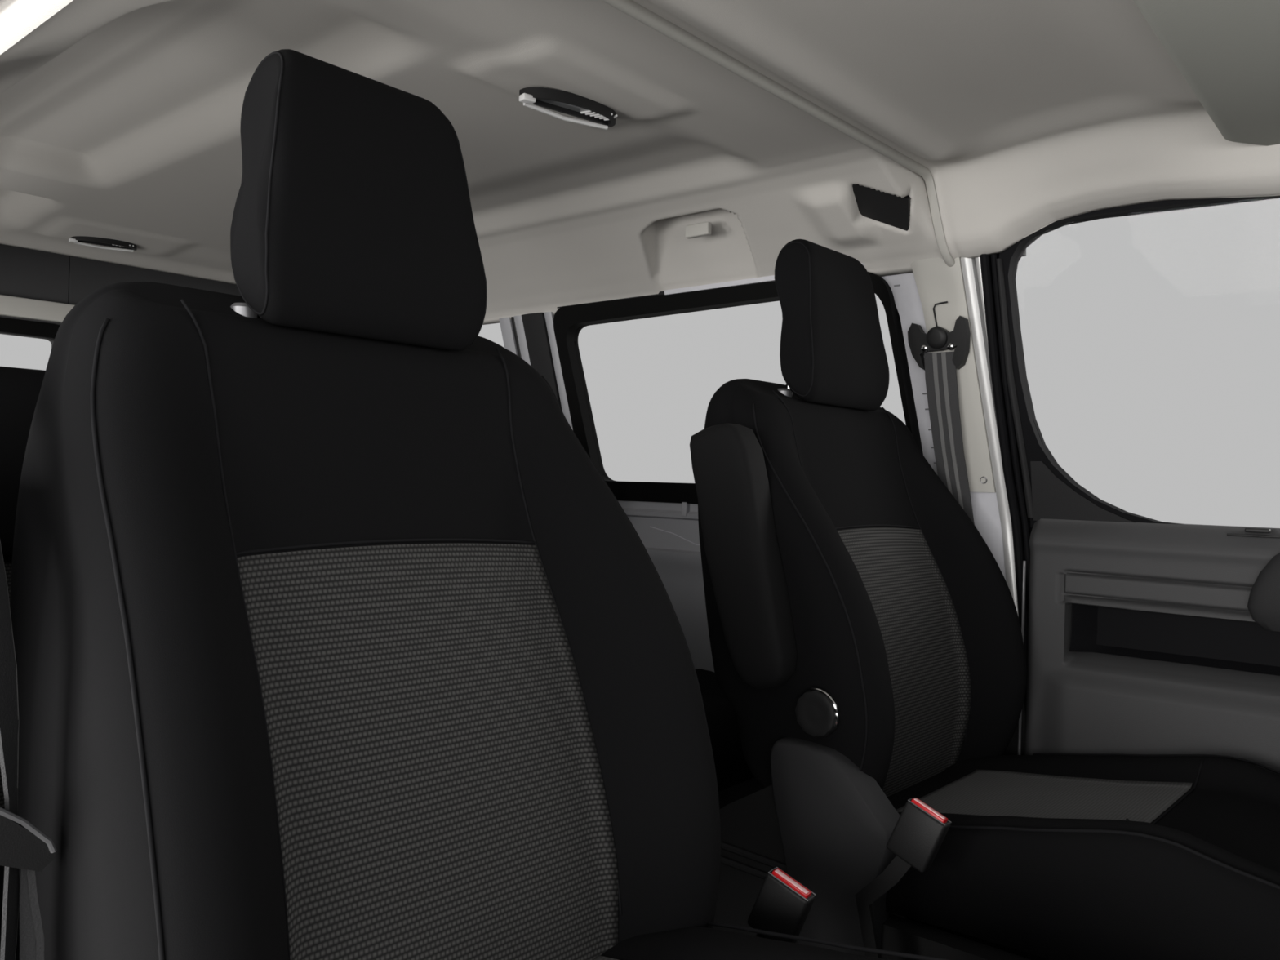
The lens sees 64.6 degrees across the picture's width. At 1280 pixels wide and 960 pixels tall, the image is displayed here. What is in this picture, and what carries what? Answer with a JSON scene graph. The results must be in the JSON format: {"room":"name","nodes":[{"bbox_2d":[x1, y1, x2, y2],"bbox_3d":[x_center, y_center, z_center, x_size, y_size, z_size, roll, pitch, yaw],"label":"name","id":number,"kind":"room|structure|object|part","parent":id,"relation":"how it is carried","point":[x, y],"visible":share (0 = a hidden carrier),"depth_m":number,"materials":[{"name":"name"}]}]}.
{"room":"vehicle interior","nodes":[
{"label":"vehicle interior","id":0,"kind":"room"},
{"bbox_2d":[0,0,1279,324],"bbox_3d":[-0.244,-0.576,1.655,3.244,0.326,1.476,2,0,41],"label":"ceiling","id":1,"kind":"structure","parent":0,"point":[120,120],"depth_m":1.62,"materials":[{"name":"fabric"}]},
{"bbox_2d":[68,235,137,252],"bbox_3d":[-1.349,-0.596,2.549,0.155,0.021,0.046,2,0,-38],"label":"recessed light","id":2,"kind":"object","parent":1,"relation":"in","point":[82,240],"visible":1,"depth_m":2.54,"materials":[{"name":"black plastic"}]},
{"bbox_2d":[68,238,77,243],"bbox_3d":[-1.404,-0.593,2.508,0.019,0.009,0.014,2,0,-38],"label":"switch","id":3,"kind":"object","parent":2,"relation":"attached to","point":[71,240],"depth_m":2.50,"materials":[{"name":"white plastic"}]},
{"bbox_2d":[519,87,617,129],"bbox_3d":[-0.103,-0.557,1.517,0.173,0.023,0.052,2,0,-38],"label":"recessed light","id":4,"kind":"object","parent":1,"relation":"in","point":[564,102],"visible":1,"depth_m":1.51,"materials":[{"name":"black plastic"}]},
{"bbox_2d":[519,93,535,104],"bbox_3d":[-0.164,-0.554,1.472,0.021,0.009,0.015,2,0,-38],"label":"switch","id":5,"kind":"object","parent":4,"relation":"attached to","point":[526,98],"depth_m":1.47,"materials":[{"name":"white plastic"}]},
{"bbox_2d":[685,222,711,238],"bbox_3d":[0.121,-0.516,2.091,0.060,0.026,0.014,2,0,41],"label":"coat hook","id":6,"kind":"object","parent":1,"relation":"attached to","point":[700,229],"visible":1,"depth_m":2.08,"materials":[{"name":"grey plastic"}]},
{"bbox_2d":[600,0,955,266],"bbox_3d":[0.108,-0.489,1.347,0.017,0.161,1.475,2,0,41],"label":"trim","id":7,"kind":"structure","parent":1,"relation":"attached to","point":[631,8],"depth_m":1.45,"materials":[{"name":"grey plastic"}]},
{"bbox_2d":[852,183,911,231],"bbox_3d":[0.444,-0.502,1.851,0.133,0.078,0.096,2,0,2],"label":"trim","id":8,"kind":"structure","parent":1,"relation":"attached to","point":[894,211],"depth_m":1.84,"materials":[{"name":"black plastic"}]},
{"bbox_2d":[1133,0,1279,146],"bbox_3d":[0.738,-0.508,1.134,0.276,0.020,0.856,2,0,41],"label":"sun visor","id":9,"kind":"object","parent":1,"relation":"attached to","point":[1227,51],"visible":1,"depth_m":1.19,"materials":[{"name":"grey fabric"}]},
{"bbox_3d":[0.488,0.184,2.069,4.270,1.360,0.160,2,0,41],"label":"wall","id":10,"kind":"structure","parent":0,"visible":0},
{"bbox_2d":[67,255,241,305],"bbox_3d":[-1.368,0.077,3.188,0.056,1.470,0.840,2,0,41],"label":"door","id":11,"kind":"structure","parent":10,"relation":"in","point":[86,276],"depth_m":2.95,"materials":[{"name":"grey plastic"}]},
{"bbox_2d":[498,311,573,430],"bbox_3d":[-0.253,-0.195,2.698,0.248,0.475,0.148,2,0,41],"label":"trim","id":12,"kind":"structure","parent":10,"relation":"attached to","point":[531,337],"depth_m":2.64,"materials":[{"name":"grey plastic"}]},
{"bbox_2d":[553,263,923,671],"bbox_3d":[0.175,0.200,2.326,0.979,1.271,0.163,2,0,41],"label":"door","id":13,"kind":"structure","parent":10,"relation":"in","point":[664,516],"depth_m":2.44,"materials":[{"name":"grey plastic"}]},
{"bbox_3d":[0.209,0.445,2.358,0.950,0.782,0.061,2,0,41],"label":"panel","id":14,"kind":"part","parent":13,"relation":"part of","materials":[{"name":"grey plastic"}]},
{"bbox_2d":[907,315,974,524],"bbox_3d":[0.589,0.155,1.928,0.162,0.922,0.093,2,0,41],"label":"belt","id":15,"kind":"object","parent":10,"relation":"hanging from","point":[940,372],"visible":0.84,"depth_m":1.93,"materials":[{"name":"grey fabric"}]},
{"bbox_2d":[911,257,995,492],"bbox_3d":[0.600,-0.202,1.941,0.143,0.447,0.117,2,0,41],"label":"trim","id":16,"kind":"structure","parent":10,"relation":"attached to","point":[940,286],"depth_m":1.92,"materials":[{"name":"grey plastic"}]},
{"bbox_2d":[881,253,1032,755],"bbox_3d":[0.618,0.224,1.959,0.336,1.287,0.174,2,0,41],"label":"door pillar","id":17,"kind":"structure","parent":10,"relation":"attached to","point":[1001,518],"depth_m":1.91,"materials":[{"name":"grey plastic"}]},
{"bbox_2d":[995,195,1279,774],"bbox_3d":[1.102,0.190,1.524,1.128,1.322,0.157,2,0,41],"label":"door","id":18,"kind":"structure","parent":10,"relation":"in","point":[1146,635],"depth_m":1.75,"materials":[{"name":"grey plastic"}]},
{"bbox_3d":[0.692,-0.166,1.871,0.118,0.470,0.019,2,0,-27],"label":"frame","id":19,"kind":"part","parent":18,"relation":"part of","materials":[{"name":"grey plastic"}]},
{"bbox_3d":[1.034,0.171,1.578,0.148,0.135,0.044,2,0,41],"label":"pull handle","id":20,"kind":"part","parent":18,"relation":"part of","materials":[{"name":"grey plastic"}]},
{"bbox_3d":[-0.063,0.879,1.465,4.380,0.060,1.760,2,0,41],"label":"floor","id":21,"kind":"structure","parent":0,"visible":0},
{"bbox_2d":[0,366,762,959],"bbox_3d":[-0.452,0.340,1.789,0.715,0.995,1.600,2,0,41],"label":"seat","id":22,"kind":"object","parent":21,"relation":"on","point":[20,388],"visible":0.02,"depth_m":1.53,"materials":[{"name":"black fabric"}]},
{"bbox_3d":[-0.887,0.313,1.506,0.153,0.374,0.370,2,0,41],"label":"insert panel","id":23,"kind":"part","parent":22,"relation":"part of","materials":[{"name":"black fabric"}]},
{"bbox_3d":[-0.928,0.251,1.542,0.317,0.537,0.600,2,0,41],"label":"backrest","id":24,"kind":"part","parent":22,"relation":"part of","materials":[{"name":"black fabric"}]},
{"bbox_2d":[0,806,19,959],"bbox_3d":[-0.767,0.485,1.397,0.670,0.188,0.574,2,0,41],"label":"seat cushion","id":25,"kind":"object","parent":22,"relation":"on","point":[2,868],"depth_m":1.05,"materials":[{"name":"black fabric"}]},
{"bbox_2d":[695,668,754,791],"bbox_3d":[-0.111,0.503,2.152,0.670,0.188,0.574,2,0,41],"label":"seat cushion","id":26,"kind":"object","parent":22,"relation":"on","point":[731,767],"depth_m":2.00,"materials":[{"name":"black fabric"}]},
{"bbox_3d":[-0.408,0.708,1.756,0.510,0.262,1.540,2,0,41],"label":"seat","id":27,"kind":"part","parent":22,"relation":"part of","materials":[{"name":"black fabric"}]},
{"bbox_2d":[9,48,948,959],"bbox_3d":[-0.041,0.214,0.825,0.875,1.270,0.623,2,0,41],"label":"seat","id":28,"kind":"object","parent":21,"relation":"on","point":[336,636],"visible":0.99,"depth_m":0.94,"materials":[{"name":"black fabric"}]},
{"bbox_3d":[-0.229,0.175,0.990,0.373,0.707,0.623,2,0,41],"label":"backrest","id":29,"kind":"part","parent":28,"relation":"part of","materials":[{"name":"black fabric"}]},
{"bbox_3d":[-0.188,0.287,0.952,0.145,0.445,0.368,2,0,41],"label":"insert panel","id":30,"kind":"part","parent":28,"relation":"part of","materials":[{"name":"grey fabric"}]},
{"bbox_2d":[600,926,890,959],"bbox_3d":[0.029,0.497,0.758,0.670,0.188,0.574,2,0,41],"label":"seat cushion","id":31,"kind":"object","parent":28,"relation":"on","point":[616,943],"depth_m":1.00,"materials":[{"name":"black fabric"}]},
{"bbox_2d":[747,866,816,942],"bbox_3d":[0.140,0.621,1.163,0.116,0.355,0.024,2,0,35],"label":"belt","id":32,"kind":"object","parent":28,"relation":"attached to","point":[783,904],"visible":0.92,"depth_m":1.14,"materials":[{"name":"black plastic"}]},
{"bbox_2d":[689,239,1279,959],"bbox_3d":[0.569,0.231,1.527,0.875,1.270,0.650,2,0,41],"label":"seat","id":33,"kind":"object","parent":21,"relation":"on","point":[866,639],"visible":0.98,"depth_m":1.48,"materials":[{"name":"black fabric"}]},
{"bbox_3d":[0.152,0.110,1.503,0.179,0.387,0.062,2,0,41],"label":"armrest","id":34,"kind":"part","parent":33,"relation":"part of","materials":[{"name":"black fabric"}]},
{"bbox_3d":[0.200,0.585,1.480,0.295,0.020,0.010,2,0,41],"label":"seat rail","id":35,"kind":"part","parent":33,"relation":"part of","materials":[{"name":"grey plastic"}]},
{"bbox_3d":[0.201,0.563,1.480,0.295,0.020,0.010,2,0,41],"label":"seat rail","id":36,"kind":"part","parent":33,"relation":"part of","materials":[{"name":"grey plastic"}]},
{"bbox_3d":[0.255,0.329,1.435,0.068,0.068,0.035,2,0,41],"label":"recliner knob","id":37,"kind":"part","parent":33,"relation":"part of","materials":[{"name":"black plastic"}]},
{"bbox_3d":[0.389,0.193,1.718,0.352,0.707,0.600,2,0,41],"label":"backrest","id":38,"kind":"part","parent":33,"relation":"part of","materials":[{"name":"black fabric"}]},
{"bbox_2d":[854,797,951,958],"bbox_3d":[0.331,0.603,1.290,0.117,0.402,0.029,2,0,41],"label":"belt","id":39,"kind":"object","parent":33,"relation":"attached to","point":[919,832],"visible":1,"depth_m":1.28,"materials":[{"name":"black plastic"}]},
{"bbox_3d":[0.425,0.304,1.684,0.109,0.445,0.368,2,0,41],"label":"insert panel","id":40,"kind":"part","parent":33,"relation":"part of","materials":[{"name":"grey fabric"}]},
{"bbox_3d":[0.675,0.732,1.456,0.460,0.275,0.400,2,0,41],"label":"seat","id":41,"kind":"part","parent":33,"relation":"part of","materials":[{"name":"black plastic"}]},
{"bbox_2d":[885,754,1279,959],"bbox_3d":[0.655,0.515,1.479,0.670,0.188,0.574,2,0,41],"label":"seat cushion","id":42,"kind":"object","parent":33,"relation":"on","point":[1049,856],"depth_m":1.30,"materials":[{"name":"black fabric"}]},
{"bbox_3d":[-1.488,0.149,1.662,1.820,1.320,0.153,2,0,41],"label":"wall","id":43,"kind":"structure","parent":0,"visible":0},
{"bbox_2d":[0,541,56,959],"bbox_3d":[-0.620,0.127,0.890,0.493,0.912,0.053,2,0,43],"label":"belt","id":44,"kind":"object","parent":43,"relation":"hanging from","point":[24,846],"visible":1,"depth_m":0.74,"materials":[{"name":"grey"}]},
{"bbox_2d":[0,244,69,348],"bbox_3d":[-1.923,0.061,2.549,0.056,1.470,0.848,2,0,41],"label":"door","id":45,"kind":"structure","parent":43,"relation":"in","point":[24,273],"depth_m":2.79,"materials":[{"name":"grey plastic"}]},
{"bbox_2d":[0,294,74,323],"bbox_3d":[-1.596,-0.466,2.856,0.025,0.053,1.300,2,0,41],"label":"door frame","id":46,"kind":"structure","parent":43,"relation":"attached to","point":[10,306],"depth_m":2.77,"materials":[{"name":"grey"}]}
]}

